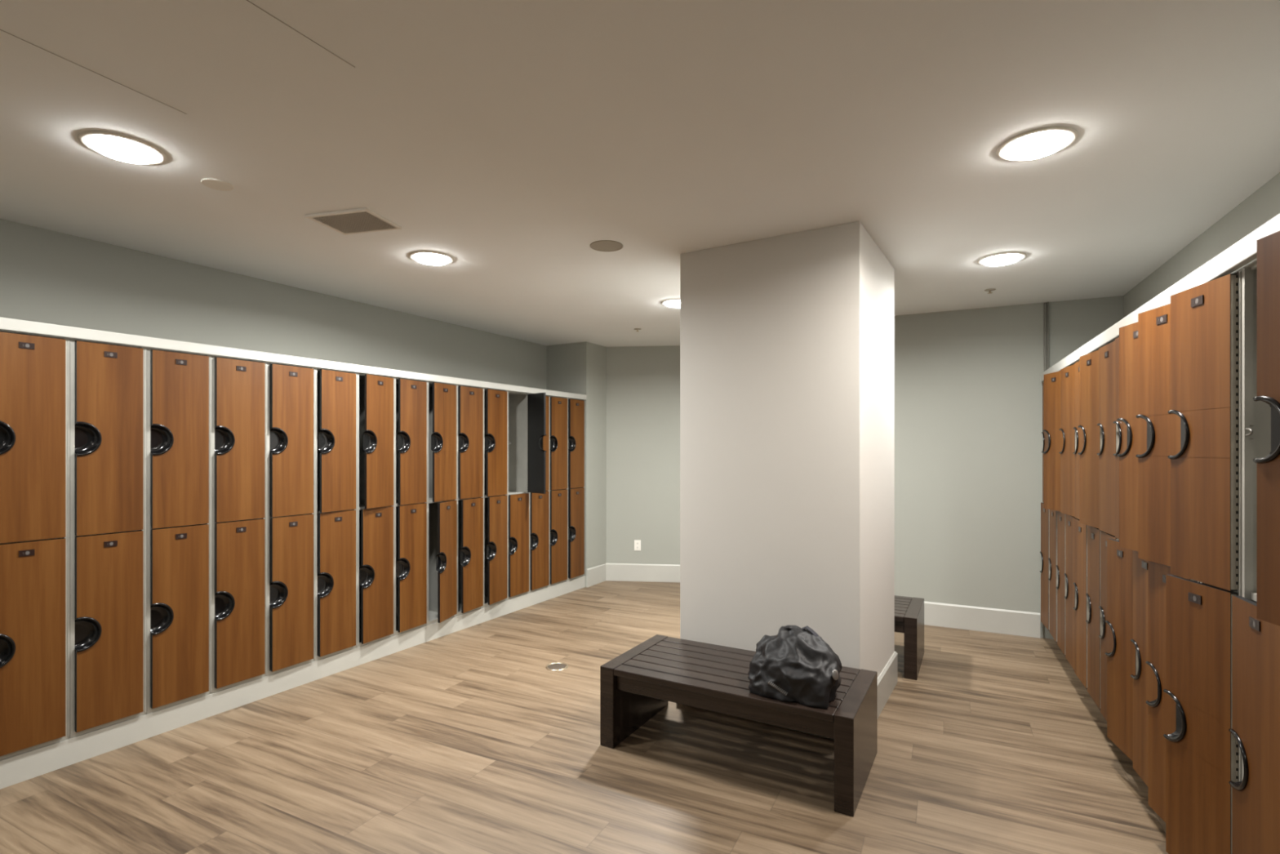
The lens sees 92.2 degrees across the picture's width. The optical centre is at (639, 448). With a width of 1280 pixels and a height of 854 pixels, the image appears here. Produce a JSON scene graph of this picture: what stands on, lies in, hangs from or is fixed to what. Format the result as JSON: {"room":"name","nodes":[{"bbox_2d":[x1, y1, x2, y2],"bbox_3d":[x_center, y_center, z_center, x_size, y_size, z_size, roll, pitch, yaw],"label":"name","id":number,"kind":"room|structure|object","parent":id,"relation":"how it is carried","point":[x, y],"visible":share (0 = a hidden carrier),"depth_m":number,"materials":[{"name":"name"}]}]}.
{"room":"changing room","nodes":[
{"label":"changing room","id":0,"kind":"room"},
{"bbox_2d":[0,218,546,393],"bbox_3d":[-3.686,0.175,2.355,0.120,2.650,10.536,0,0,29],"label":"wall","id":1,"kind":"structure","parent":0,"point":[46,276],"depth_m":3.98,"materials":[{"name":"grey paint"}]},
{"bbox_2d":[546,342,605,586],"bbox_3d":[-0.769,0.175,6.985,0.660,2.650,0.394,0,0,29],"label":"wall","id":2,"kind":"structure","parent":0,"point":[580,368],"depth_m":6.79,"materials":[{"name":"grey paint"}]},
{"bbox_2d":[0,317,586,399],"bbox_3d":[-1.787,-0.547,4.520,0.027,0.053,4.895,0,0,29],"label":"trim","id":3,"kind":"structure","parent":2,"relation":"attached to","point":[6,324],"depth_m":3.53,"materials":[{"name":"beige paint"}]},
{"bbox_2d":[0,580,1168,853],"bbox_3d":[-0.391,1.540,0.959,8.939,0.080,13.474,0,0,24],"label":"floor","id":4,"kind":"structure","parent":0,"point":[463,741],"depth_m":2.85,"materials":[{"name":"wood"}]},
{"bbox_2d":[545,662,568,671],"bbox_3d":[-0.571,1.497,4.230,0.156,0.006,0.156,0,0,0],"label":"floor drain","id":5,"kind":"object","parent":4,"relation":"on","point":[555,666],"visible":1,"depth_m":4.22,"materials":[{"name":"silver metal"}]},
{"bbox_2d":[600,634,877,816],"bbox_3d":[0.484,1.300,3.074,1.231,0.400,0.610,0,0,30],"label":"bench","id":6,"kind":"object","parent":4,"relation":"on","point":[639,682],"visible":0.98,"depth_m":2.94,"materials":[{"name":"brown wood"}]},
{"bbox_2d":[747,625,842,709],"bbox_3d":[0.711,0.957,2.792,0.403,0.286,0.324,0,0,30],"label":"bag","id":7,"kind":"object","parent":6,"relation":"on","point":[795,664],"visible":1,"depth_m":2.70,"materials":[{"name":"black plastic"}]},
{"bbox_2d":[894,595,924,679],"bbox_3d":[1.398,1.300,4.544,1.231,0.400,0.610,0,0,29],"label":"bench","id":8,"kind":"object","parent":4,"relation":"on","point":[908,611],"visible":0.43,"depth_m":4.04,"materials":[{"name":"brown wood"}]},
{"bbox_2d":[0,0,1279,346],"bbox_3d":[-0.391,-1.200,0.959,8.939,0.100,13.474,0,0,24],"label":"ceiling","id":9,"kind":"structure","parent":0,"point":[506,140],"depth_m":2.28,"materials":[{"name":"paint"}]},
{"bbox_2d":[0,29,186,114],"bbox_3d":[-1.680,-1.149,1.860,0.002,0.001,0.573,0,0,25],"label":"trim","id":10,"kind":"structure","parent":9,"relation":"attached to","point":[0,29],"depth_m":1.87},
{"bbox_2d":[77,130,167,164],"bbox_3d":[-1.978,-1.139,2.361,0.262,0.022,0.262,0,0,0],"label":"recessed light","id":11,"kind":"object","parent":9,"relation":"in","point":[120,147],"visible":1,"depth_m":2.32,"materials":[{"name":"white"}]},
{"bbox_2d":[200,177,234,191],"bbox_3d":[-1.840,-1.147,2.683,0.120,0.006,0.120,0,0,0],"label":"sprinkler","id":12,"kind":"object","parent":9,"relation":"attached to","point":[215,184],"visible":1,"depth_m":2.68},
{"bbox_2d":[246,0,355,67],"bbox_3d":[-0.940,-1.149,1.710,0.002,0.001,0.340,0,0,28],"label":"trim","id":13,"kind":"structure","parent":9,"relation":"attached to","point":[246,0],"depth_m":1.70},
{"bbox_2d":[305,207,402,235],"bbox_3d":[-1.443,-1.144,3.118,0.356,0.012,0.270,0,0,15],"label":"ceiling vent","id":14,"kind":"object","parent":9,"relation":"in","point":[359,220],"visible":1,"depth_m":3.10,"materials":[{"name":"metal"}]},
{"bbox_2d":[313,211,395,233],"bbox_3d":[-1.443,-1.144,3.118,0.320,0.008,0.234,0,0,15],"label":"grille","id":15,"kind":"object","parent":14,"relation":"attached to","point":[342,222],"depth_m":3.11,"materials":[{"name":"metal"}]},
{"bbox_2d":[408,250,454,265],"bbox_3d":[-1.257,-1.139,3.720,0.262,0.022,0.262,0,0,0],"label":"recessed light","id":16,"kind":"object","parent":9,"relation":"in","point":[426,257],"visible":1,"depth_m":3.68,"materials":[{"name":"white"}]},
{"bbox_2d":[590,240,622,251],"bbox_3d":[-0.190,-1.147,3.500,0.188,0.006,0.188,0,0,0],"label":"ceiling speaker","id":17,"kind":"object","parent":9,"relation":"attached to","point":[602,245],"visible":1,"depth_m":3.49},
{"bbox_2d":[661,298,679,307],"bbox_3d":[0.297,-1.139,4.865,0.262,0.022,0.262,0,0,0],"label":"recessed light","id":18,"kind":"object","parent":9,"relation":"in","point":[673,303],"visible":0.58,"depth_m":4.81,"materials":[{"name":"white"}]},
{"bbox_2d":[984,288,995,293],"bbox_3d":[2.540,-1.137,4.470,0.072,0.025,0.072,0,0,0],"label":"sprinkler","id":19,"kind":"object","parent":9,"relation":"attached to","point":[990,290],"visible":1,"depth_m":4.46,"materials":[{"name":"silver metal"}]},
{"bbox_2d":[977,251,1026,266],"bbox_3d":[2.193,-1.139,3.736,0.262,0.022,0.262,0,0,0],"label":"recessed light","id":20,"kind":"object","parent":9,"relation":"in","point":[1003,258],"visible":1,"depth_m":3.69,"materials":[{"name":"white"}]},
{"bbox_2d":[995,126,1078,161],"bbox_3d":[1.498,-1.139,2.330,0.262,0.022,0.262,0,0,0],"label":"recessed light","id":21,"kind":"object","parent":9,"relation":"in","point":[1039,143],"visible":1,"depth_m":2.29,"materials":[{"name":"white"}]},
{"bbox_2d":[605,345,679,564],"bbox_3d":[0.258,0.175,6.989,2.500,2.650,0.120,0,0,6],"label":"wall","id":22,"kind":"structure","parent":0,"point":[642,383],"depth_m":6.95,"materials":[{"name":"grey paint"}]},
{"bbox_2d":[0,564,605,788],"bbox_3d":[-1.890,1.403,4.806,0.506,0.195,5.292,0,0,29],"label":"baseboard","id":23,"kind":"structure","parent":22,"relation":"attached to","point":[28,765],"depth_m":3.59,"materials":[{"name":"paint"}]},
{"bbox_2d":[0,329,70,759],"bbox_3d":[-2.977,0.427,2.901,0.516,1.896,0.304,0,0,29],"label":"locker","id":24,"kind":"object","parent":23,"relation":"on","point":[35,369],"visible":1,"depth_m":2.79,"materials":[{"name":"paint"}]},
{"bbox_2d":[70,338,146,737],"bbox_3d":[-2.827,0.427,3.167,0.516,1.896,0.304,0,0,29],"label":"locker","id":25,"kind":"object","parent":23,"relation":"on","point":[108,380],"visible":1,"depth_m":3.03,"materials":[{"name":"paint"}]},
{"bbox_2d":[146,347,211,713],"bbox_3d":[-2.678,0.427,3.433,0.516,1.896,0.304,0,0,29],"label":"locker","id":26,"kind":"object","parent":23,"relation":"on","point":[179,384],"visible":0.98,"depth_m":3.30,"materials":[{"name":"paint"}]},
{"bbox_2d":[211,355,266,693],"bbox_3d":[-2.528,0.427,3.699,0.516,1.896,0.304,0,0,29],"label":"locker","id":27,"kind":"object","parent":23,"relation":"on","point":[238,385],"visible":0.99,"depth_m":3.56,"materials":[{"name":"paint"}]},
{"bbox_2d":[266,361,315,675],"bbox_3d":[-2.375,0.427,3.963,0.523,1.896,0.304,0,0,29],"label":"locker","id":28,"kind":"object","parent":23,"relation":"on","point":[291,388],"visible":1,"depth_m":3.83,"materials":[{"name":"paint"}]},
{"bbox_2d":[315,368,356,660],"bbox_3d":[-2.219,0.427,4.226,0.537,1.896,0.304,0,0,29],"label":"locker","id":29,"kind":"object","parent":23,"relation":"on","point":[335,391],"visible":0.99,"depth_m":4.09,"materials":[{"name":"paint"}]},
{"bbox_2d":[356,373,394,647],"bbox_3d":[-2.057,0.427,4.485,0.564,1.896,0.304,0,0,29],"label":"locker","id":30,"kind":"object","parent":23,"relation":"on","point":[375,393],"visible":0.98,"depth_m":4.35,"materials":[{"name":"paint"}]},
{"bbox_2d":[394,377,426,635],"bbox_3d":[-1.918,0.427,4.757,0.539,1.896,0.304,0,0,29],"label":"locker","id":31,"kind":"object","parent":23,"relation":"on","point":[410,395],"visible":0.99,"depth_m":4.63,"materials":[{"name":"paint"}]},
{"bbox_2d":[426,381,456,625],"bbox_3d":[-1.743,0.427,5.009,0.597,1.896,0.304,0,0,29],"label":"locker","id":32,"kind":"object","parent":23,"relation":"on","point":[441,397],"visible":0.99,"depth_m":4.91,"materials":[{"name":"paint"}]},
{"bbox_2d":[456,384,483,615],"bbox_3d":[-1.615,0.427,5.287,0.548,1.896,0.304,0,0,29],"label":"locker","id":33,"kind":"object","parent":23,"relation":"on","point":[469,399],"visible":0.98,"depth_m":5.16,"materials":[{"name":"paint"}]},
{"bbox_2d":[483,387,506,607],"bbox_3d":[-1.464,0.427,5.553,0.550,1.896,0.304,0,0,29],"label":"locker","id":34,"kind":"object","parent":23,"relation":"on","point":[495,401],"visible":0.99,"depth_m":5.42,"materials":[{"name":"paint"}]},
{"bbox_2d":[506,391,546,599],"bbox_3d":[-1.226,0.427,5.769,0.752,1.896,0.304,0,0,29],"label":"locker","id":35,"kind":"object","parent":23,"relation":"on","point":[526,412],"visible":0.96,"depth_m":5.75,"materials":[{"name":"paint"}]},
{"bbox_2d":[528,393,549,592],"bbox_3d":[-1.174,0.427,6.090,0.528,1.896,0.304,0,0,29],"label":"locker","id":36,"kind":"object","parent":23,"relation":"on","point":[539,503],"visible":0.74,"depth_m":5.98,"materials":[{"name":"paint"}]},
{"bbox_2d":[548,395,567,586],"bbox_3d":[-1.029,0.427,6.359,0.516,1.896,0.304,0,0,29],"label":"locker","id":37,"kind":"object","parent":23,"relation":"on","point":[557,405],"visible":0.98,"depth_m":6.22,"materials":[{"name":"paint"}]},
{"bbox_2d":[567,398,584,580],"bbox_3d":[-0.875,0.427,6.623,0.526,1.896,0.304,0,0,29],"label":"locker","id":38,"kind":"object","parent":23,"relation":"on","point":[575,407],"visible":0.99,"depth_m":6.47,"materials":[{"name":"paint"}]},
{"bbox_2d":[634,539,640,550],"bbox_3d":[-0.028,1.096,6.955,0.074,0.118,0.010,0,0,6],"label":"wall outlet","id":39,"kind":"object","parent":22,"relation":"attached to","point":[637,542],"visible":1,"depth_m":6.95,"materials":[{"name":"white plastic"}]},
{"bbox_2d":[605,563,679,582],"bbox_3d":[0.474,1.403,6.896,1.750,0.195,0.019,0,0,6],"label":"baseboard","id":40,"kind":"structure","parent":22,"relation":"attached to","point":[614,571],"depth_m":6.94,"materials":[{"name":"paint"}]},
{"bbox_2d":[680,221,894,677],"bbox_3d":[0.934,0.175,3.797,1.038,2.650,0.980,0,0,31],"label":"column","id":41,"kind":"structure","parent":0,"point":[787,341],"depth_m":3.37,"materials":[{"name":"white paint"}]},
{"bbox_2d":[746,651,897,739],"bbox_3d":[0.934,1.401,3.797,1.071,0.197,1.012,0,0,31],"label":"baseboard","id":42,"kind":"structure","parent":41,"relation":"attached to","point":[887,679],"depth_m":3.65,"materials":[{"name":"paint"}]},
{"bbox_2d":[894,295,1123,639],"bbox_3d":[2.677,0.175,5.193,2.907,2.650,0.120,0,0,27],"label":"wall","id":43,"kind":"structure","parent":0,"point":[969,438],"depth_m":5.08,"materials":[{"name":"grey paint"}]},
{"bbox_2d":[924,600,1040,638],"bbox_3d":[2.266,1.403,5.322,2.013,0.195,0.019,0,0,27],"label":"baseboard","id":44,"kind":"structure","parent":43,"relation":"attached to","point":[1027,624],"depth_m":5.04,"materials":[{"name":"paint"}]},
{"bbox_2d":[1043,302,1048,372],"bbox_3d":[3.200,-0.868,4.853,0.032,0.560,0.020,0,0,27],"label":"trim","id":45,"kind":"structure","parent":43,"relation":"attached to","point":[1046,305],"depth_m":4.85,"materials":[{"name":"grey paint"}]},
{"bbox_2d":[1040,213,1279,382],"bbox_3d":[2.314,-0.553,3.035,0.028,0.065,3.989,0,0,25],"label":"trim","id":46,"kind":"structure","parent":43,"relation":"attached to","point":[1242,252],"depth_m":1.99,"materials":[{"name":"beige paint"}]},
{"bbox_2d":[1123,172,1279,318],"bbox_3d":[1.574,0.175,0.106,0.120,2.650,10.150,0,0,25],"label":"wall","id":47,"kind":"structure","parent":0,"point":[1263,205],"depth_m":3.17,"materials":[{"name":"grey paint"}]},
{"bbox_2d":[1055,641,1100,710],"bbox_3d":[2.561,1.438,2.900,0.405,0.124,3.954,0,0,25],"label":"baseboard","id":48,"kind":"structure","parent":47,"relation":"attached to","point":[1055,642],"depth_m":4.16,"materials":[{"name":"brown plastic"}]},
{"bbox_2d":[1040,382,1049,630],"bbox_3d":[3.303,0.427,4.579,0.528,1.896,0.304,0,0,25],"label":"locker","id":49,"kind":"object","parent":48,"relation":"on","point":[1045,572],"visible":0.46,"depth_m":4.69,"materials":[{"name":"paint"}]},
{"bbox_2d":[1048,509,1057,642],"bbox_3d":[3.179,0.427,4.301,0.516,1.896,0.304,0,0,25],"label":"locker","id":50,"kind":"object","parent":48,"relation":"on","point":[1053,580],"visible":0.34,"depth_m":4.38,"materials":[{"name":"paint"}]},
{"bbox_2d":[1042,370,1066,655],"bbox_3d":[3.012,0.427,4.042,0.597,1.896,0.304,0,0,25],"label":"locker","id":51,"kind":"object","parent":48,"relation":"on","point":[1051,380],"visible":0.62,"depth_m":4.14,"materials":[{"name":"paint"}]},
{"bbox_2d":[1058,364,1076,669],"bbox_3d":[2.905,0.427,3.755,0.546,1.896,0.304,0,0,25],"label":"locker","id":52,"kind":"object","parent":48,"relation":"on","point":[1067,374],"visible":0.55,"depth_m":3.86,"materials":[{"name":"paint"}]},
{"bbox_2d":[1073,360,1089,688],"bbox_3d":[2.786,0.427,3.474,0.523,1.896,0.304,0,0,25],"label":"locker","id":53,"kind":"object","parent":48,"relation":"on","point":[1082,611],"visible":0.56,"depth_m":3.61,"materials":[{"name":"paint"}]},
{"bbox_2d":[1077,350,1103,709],"bbox_3d":[2.641,0.427,3.205,0.555,1.896,0.304,0,0,25],"label":"locker","id":54,"kind":"object","parent":48,"relation":"on","point":[1089,362],"visible":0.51,"depth_m":3.31,"materials":[{"name":"paint"}]},
{"bbox_2d":[1097,340,1119,720],"bbox_3d":[2.524,0.427,2.924,0.528,1.896,0.304,0,0,25],"label":"locker","id":55,"kind":"object","parent":48,"relation":"on","point":[1110,433],"visible":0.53,"depth_m":3.06,"materials":[{"name":"paint"}]},
{"bbox_2d":[1105,337,1138,761],"bbox_3d":[2.380,0.427,2.654,0.560,1.896,0.304,0,0,25],"label":"locker","id":56,"kind":"object","parent":48,"relation":"on","point":[1122,662],"visible":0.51,"depth_m":2.77,"materials":[{"name":"paint"}]},
{"bbox_2d":[1116,321,1157,786],"bbox_3d":[2.239,0.427,2.384,0.584,1.896,0.304,0,0,25],"label":"locker","id":57,"kind":"object","parent":48,"relation":"on","point":[1145,682],"visible":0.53,"depth_m":2.53,"materials":[{"name":"paint"}]},
{"bbox_2d":[1135,303,1199,822],"bbox_3d":[2.104,0.427,2.110,0.595,1.896,0.304,0,0,25],"label":"locker","id":58,"kind":"object","parent":48,"relation":"on","point":[1163,428],"visible":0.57,"depth_m":2.25,"materials":[{"name":"paint"}]},
{"bbox_2d":[1163,268,1241,853],"bbox_3d":[1.974,0.427,1.834,0.595,1.896,0.304,0,0,25],"label":"locker","id":59,"kind":"object","parent":48,"relation":"on","point":[1202,755],"visible":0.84,"depth_m":1.91,"materials":[{"name":"paint"}]},
{"bbox_2d":[1228,259,1279,853],"bbox_3d":[1.876,0.427,1.543,0.523,1.896,0.304,0,0,25],"label":"locker","id":60,"kind":"object","parent":48,"relation":"on","point":[1255,729],"visible":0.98,"depth_m":1.71,"materials":[{"name":"paint"}]},
{"bbox_2d":[1253,231,1279,626],"bbox_3d":[1.718,0.427,1.280,0.585,1.896,0.304,0,0,25],"label":"door","id":61,"kind":"structure","parent":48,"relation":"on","point":[1268,246],"depth_m":1.48,"materials":[{"name":"paint"}]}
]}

